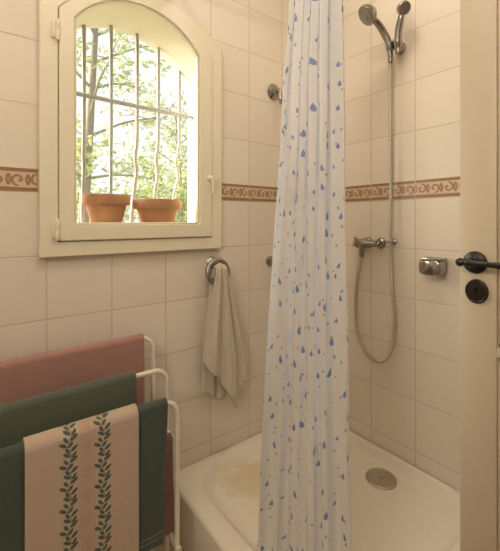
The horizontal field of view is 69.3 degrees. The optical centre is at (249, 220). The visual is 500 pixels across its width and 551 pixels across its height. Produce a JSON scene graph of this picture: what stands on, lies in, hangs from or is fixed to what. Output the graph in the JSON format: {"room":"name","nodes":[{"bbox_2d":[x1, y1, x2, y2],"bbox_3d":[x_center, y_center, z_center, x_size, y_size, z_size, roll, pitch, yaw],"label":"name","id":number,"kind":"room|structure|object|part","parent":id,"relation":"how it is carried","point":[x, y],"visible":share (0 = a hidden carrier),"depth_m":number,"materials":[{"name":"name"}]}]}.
{"room":"bathroom","nodes":[
{"label":"bathroom","id":0,"kind":"room"},
{"bbox_2d":[0,0,288,472],"bbox_3d":[-0.689,0.025,1.260,2.580,2.850,0.262,0,0,-37],"label":"wall","id":1,"kind":"structure","parent":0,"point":[52,303],"depth_m":1.43,"materials":[{"name":"beige tile"}]},
{"bbox_2d":[82,191,129,221],"bbox_3d":[-0.548,-0.056,1.382,0.173,0.125,0.173,0,0,-37],"label":"flower pot","id":2,"kind":"object","parent":1,"relation":"on","point":[101,207],"visible":0.94,"depth_m":1.32,"materials":[{"name":"ceramic"}]},
{"bbox_2d":[38,0,221,257],"bbox_3d":[-0.376,-0.358,1.298,0.661,0.942,0.060,0,0,-37],"label":"window","id":3,"kind":"structure","parent":1,"relation":"attached to","point":[59,233],"depth_m":1.19,"materials":[{"name":"beige paint"}]},
{"bbox_3d":[-0.154,-0.148,1.449,0.026,0.073,0.028,0,0,-38],"label":"handle","id":4,"kind":"part","parent":3,"relation":"part of","materials":[{"name":"beige paint"}]},
{"bbox_2d":[76,24,192,222],"bbox_3d":[-0.521,-0.395,1.500,0.624,0.810,0.030,0,0,-37],"label":"window grille","id":5,"kind":"object","parent":1,"relation":"attached to","point":[83,94],"visible":0.7,"depth_m":1.52,"materials":[{"name":"white metal"}]},
{"bbox_2d":[132,193,181,221],"bbox_3d":[-0.378,-0.052,1.478,0.195,0.117,0.195,0,0,-37],"label":"flower pot","id":6,"kind":"object","parent":1,"relation":"on","point":[149,210],"visible":0.94,"depth_m":1.41,"materials":[{"name":"ceramic"}]},
{"bbox_2d":[205,256,229,285],"bbox_3d":[-0.139,0.206,1.482,0.115,0.118,0.059,0,0,-37],"label":"towel ring","id":7,"kind":"object","parent":1,"relation":"attached to","point":[211,261],"visible":0.8,"depth_m":1.45,"materials":[{"name":"grey metal"}]},
{"bbox_3d":[-0.149,0.173,1.489,0.052,0.052,0.034,0,0,-38],"label":"wall plate","id":8,"kind":"part","parent":7,"relation":"part of","materials":[{"name":"grey metal"}]},
{"bbox_2d":[201,263,246,407],"bbox_3d":[-0.107,0.475,1.483,0.207,0.610,0.069,0,0,-37],"label":"hand towel","id":9,"kind":"object","parent":7,"relation":"hanging from","point":[224,368],"visible":0.99,"depth_m":1.47,"materials":[{"name":"beige fabric"}]},
{"bbox_2d":[266,256,271,265],"bbox_3d":[0.121,0.200,1.659,0.048,0.071,0.094,0,0,-37],"label":"wall hook","id":10,"kind":"object","parent":1,"relation":"attached to","point":[269,258],"visible":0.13,"depth_m":1.68,"materials":[{"name":"silver metal"}]},
{"bbox_2d":[267,84,281,103],"bbox_3d":[0.138,-0.590,1.673,0.076,0.113,0.094,0,0,-37],"label":"wall hook","id":11,"kind":"object","parent":1,"relation":"attached to","point":[275,93],"visible":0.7,"depth_m":1.69,"materials":[{"name":"silver metal"}]},
{"bbox_3d":[0.119,-0.608,1.698,0.076,0.076,0.030,0,0,-38],"label":"wall plate","id":12,"kind":"part","parent":11,"relation":"part of","materials":[{"name":"silver metal"}]},
{"bbox_2d":[149,534,183,550],"bbox_3d":[0.360,1.210,-0.108,2.340,0.120,3.190,0,0,-37],"label":"floor","id":13,"kind":"structure","parent":0,"point":[160,547],"depth_m":1.27,"materials":[{"name":"beige tile"}]},
{"bbox_2d":[136,336,181,550],"bbox_3d":[-0.543,0.772,0.987,0.676,0.756,0.223,0,0,-37],"label":"towel rack","id":14,"kind":"object","parent":13,"relation":"on","point":[175,540],"visible":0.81,"depth_m":1.11,"materials":[{"name":"white metal"}]},
{"bbox_2d":[0,371,136,448],"bbox_3d":[-0.563,0.696,0.944,0.536,0.472,0.048,0,0,-37],"label":"bath towel","id":15,"kind":"object","parent":14,"relation":"hanging from","point":[19,419],"visible":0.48,"depth_m":0.98,"materials":[{"name":"green fabric"}]},
{"bbox_2d":[0,333,144,405],"bbox_3d":[-0.605,0.648,1.053,0.603,0.527,0.049,0,0,-37],"label":"bath towel","id":16,"kind":"object","parent":14,"relation":"hanging from","point":[27,376],"visible":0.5,"depth_m":1.09,"materials":[{"name":"pink fabric"}]},
{"bbox_2d":[23,403,138,550],"bbox_3d":[-0.433,0.755,0.949,0.273,0.464,0.065,0,0,-37],"label":"tea towel","id":17,"kind":"object","parent":14,"relation":"hanging from","point":[82,476],"visible":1,"depth_m":0.93,"materials":[{"name":"beige fabric"}]},
{"bbox_2d":[0,397,167,550],"bbox_3d":[-0.491,0.739,0.904,0.602,0.415,0.048,0,0,-37],"label":"bath towel","id":18,"kind":"object","parent":14,"relation":"hanging from","point":[153,415],"visible":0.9,"depth_m":1.03,"materials":[{"name":"green fabric"}]},
{"bbox_2d":[164,432,173,535],"bbox_3d":[-0.325,0.814,1.077,0.197,0.295,0.039,0,0,-37],"label":"hand towel","id":19,"kind":"object","parent":14,"relation":"hanging from","point":[169,491],"visible":0.13,"depth_m":1.12,"materials":[{"name":"red fabric"}]},
{"bbox_2d":[172,430,459,550],"bbox_3d":[0.260,1.058,1.282,0.802,0.185,0.858,0,0,-37],"label":"shower tray","id":20,"kind":"object","parent":13,"relation":"on","point":[395,505],"visible":0.64,"depth_m":1.28,"materials":[{"name":"beige ceramic"}]},
{"bbox_2d":[343,0,459,490],"bbox_3d":[0.922,0.025,1.180,0.120,2.850,1.830,0,0,-37],"label":"wall","id":21,"kind":"structure","parent":0,"point":[407,405],"depth_m":1.46,"materials":[{"name":"beige tile"}]},
{"bbox_2d":[352,237,385,252],"bbox_3d":[0.511,0.102,1.553,0.076,0.069,0.132,0,0,-37],"label":"shower mixer","id":22,"kind":"object","parent":21,"relation":"attached to","point":[367,242],"visible":1,"depth_m":1.54,"materials":[{"name":"silver metal"}]},
{"bbox_3d":[0.469,0.095,1.590,0.054,0.054,0.021,0,0,-38],"label":"tap handle","id":23,"kind":"part","parent":22,"relation":"part of","materials":[{"name":"silver metal"}]},
{"bbox_3d":[0.536,0.095,1.502,0.044,0.044,0.021,0,0,-38],"label":"tap handle","id":24,"kind":"part","parent":22,"relation":"part of","materials":[{"name":"silver metal"}]},
{"bbox_2d":[386,238,396,244],"bbox_3d":[0.581,0.085,1.485,0.049,0.028,0.034,0,0,-37],"label":"guide","id":25,"kind":"object","parent":21,"relation":"attached to","point":[394,241],"visible":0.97,"depth_m":1.49,"materials":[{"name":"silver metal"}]},
{"bbox_2d":[385,37,405,54],"bbox_3d":[0.588,-0.703,1.456,0.074,0.048,0.068,0,0,-37],"label":"bracket","id":26,"kind":"object","parent":21,"relation":"attached to","point":[391,45],"visible":0.88,"depth_m":1.44,"materials":[{"name":"silver metal"}]},
{"bbox_2d":[358,4,392,56],"bbox_3d":[0.495,-0.753,1.443,0.161,0.180,0.081,0,0,-37],"label":"shower","id":27,"kind":"object","parent":26,"relation":"on","point":[367,13],"visible":0.98,"depth_m":1.42,"materials":[{"name":"silver metal"}]},
{"bbox_2d":[354,56,396,363],"bbox_3d":[0.524,-0.035,1.528,0.036,1.266,0.202,0,0,-37],"label":"shower hose","id":28,"kind":"object","parent":27,"relation":"hanging from","point":[390,58],"visible":1,"depth_m":1.47,"materials":[{"name":"silver metal"}]},
{"bbox_3d":[0.525,-0.736,1.447,0.111,0.146,0.030,0,0,-21],"label":"handle","id":29,"kind":"part","parent":27,"relation":"part of","materials":[{"name":"silver metal"}]},
{"bbox_3d":[0.599,-0.703,1.467,0.042,0.048,0.048,0,0,-38],"label":"wall plate","id":30,"kind":"part","parent":26,"relation":"part of","materials":[{"name":"silver metal"}]},
{"bbox_2d":[394,0,410,52],"bbox_3d":[0.591,-0.755,1.407,0.050,0.176,0.079,0,0,5],"label":"shower","id":31,"kind":"object","parent":26,"relation":"attached to","point":[403,8],"visible":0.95,"depth_m":1.40,"materials":[{"name":"silver metal"}]},
{"bbox_3d":[0.584,-0.737,1.417,0.030,0.138,0.059,0,0,3],"label":"handle","id":32,"kind":"part","parent":31,"relation":"part of","materials":[{"name":"silver metal"}]},
{"bbox_2d":[345,176,459,201],"bbox_3d":[0.839,-0.126,1.190,0.004,0.070,1.707,0,0,-37],"label":"trim","id":33,"kind":"structure","parent":21,"relation":"attached to","point":[448,186],"depth_m":1.45,"materials":[{"name":"tile"}]},
{"bbox_2d":[419,257,446,275],"bbox_3d":[0.676,0.168,1.336,0.080,0.064,0.080,0,0,-37],"label":"soap holder","id":34,"kind":"object","parent":21,"relation":"attached to","point":[430,266],"visible":1,"depth_m":1.31,"materials":[{"name":"silver metal"}]},
{"bbox_3d":[0.278,-0.900,1.287,0.770,0.052,0.876,0,0,-37],"label":"rail","id":35,"kind":"object","parent":21,"relation":"attached to","visible":0},
{"bbox_2d":[257,0,350,550],"bbox_3d":[0.120,0.012,0.906,0.046,1.846,0.332,0,0,-37],"label":"shower curtain","id":36,"kind":"object","parent":35,"relation":"hanging from","point":[304,497],"visible":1,"depth_m":0.88,"materials":[{"name":"white fabric"}]},
{"bbox_3d":[0.467,0.025,-0.247,2.340,2.850,0.120,0,0,-37],"label":"wall","id":37,"kind":"structure","parent":0,"visible":0},
{"bbox_2d":[455,0,499,550],"bbox_3d":[0.753,0.126,0.573,0.088,2.032,0.792,0,0,-37],"label":"door","id":38,"kind":"structure","parent":37,"relation":"in","point":[479,260],"depth_m":0.85,"materials":[{"name":"beige wood"}]},
{"bbox_3d":[0.530,0.098,0.856,0.016,0.053,0.053,0,0,-38],"label":"handle","id":39,"kind":"part","parent":38,"relation":"part of","materials":[{"name":"black metal"}]},
{"bbox_3d":[0.536,0.167,0.857,0.006,0.058,0.051,0,0,-38],"label":"keyhole plate","id":40,"kind":"part","parent":38,"relation":"part of","materials":[{"name":"black metal"}]},
{"bbox_3d":[0.542,0.098,0.806,0.038,0.023,0.152,0,0,-38],"label":"lever","id":41,"kind":"part","parent":38,"relation":"part of","materials":[{"name":"black metal"}]},
{"label":"outside","id":42,"kind":"structure","parent":0,"visible":0},
{"bbox_3d":[-5.697,2.100,15.638,30.000,0.100,28.250,0,0,-37],"label":"ground","id":43,"kind":"structure","parent":42,"visible":0},
{"bbox_2d":[76,163,101,221],"bbox_3d":[-4.712,0.233,8.742,2.465,3.681,2.000,0,0,-37],"label":"shrub","id":44,"kind":"object","parent":43,"relation":"on","point":[92,183],"visible":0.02,"depth_m":8.99,"materials":[{"name":"green plant"}]},
{"bbox_2d":[76,28,187,222],"bbox_3d":[-2.460,-1.190,5.325,3.957,6.493,3.031,0,0,-37],"label":"tree","id":45,"kind":"object","parent":43,"relation":"on","point":[93,88],"visible":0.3,"depth_m":5.20,"materials":[{"name":"green plant"}]},
{"bbox_2d":[112,146,187,221],"bbox_3d":[-2.535,-0.013,10.190,2.787,4.145,1.897,0,0,-37],"label":"shrub","id":46,"kind":"object","parent":43,"relation":"on","point":[184,199],"visible":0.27,"depth_m":10.05,"materials":[{"name":"green plant"}]},
{"bbox_2d":[128,94,187,221],"bbox_3d":[-2.834,-1.526,15.466,4.510,7.168,3.858,0,0,-37],"label":"tree","id":47,"kind":"object","parent":43,"relation":"on","point":[167,140],"visible":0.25,"depth_m":14.77,"materials":[{"name":"green plant"}]}
]}

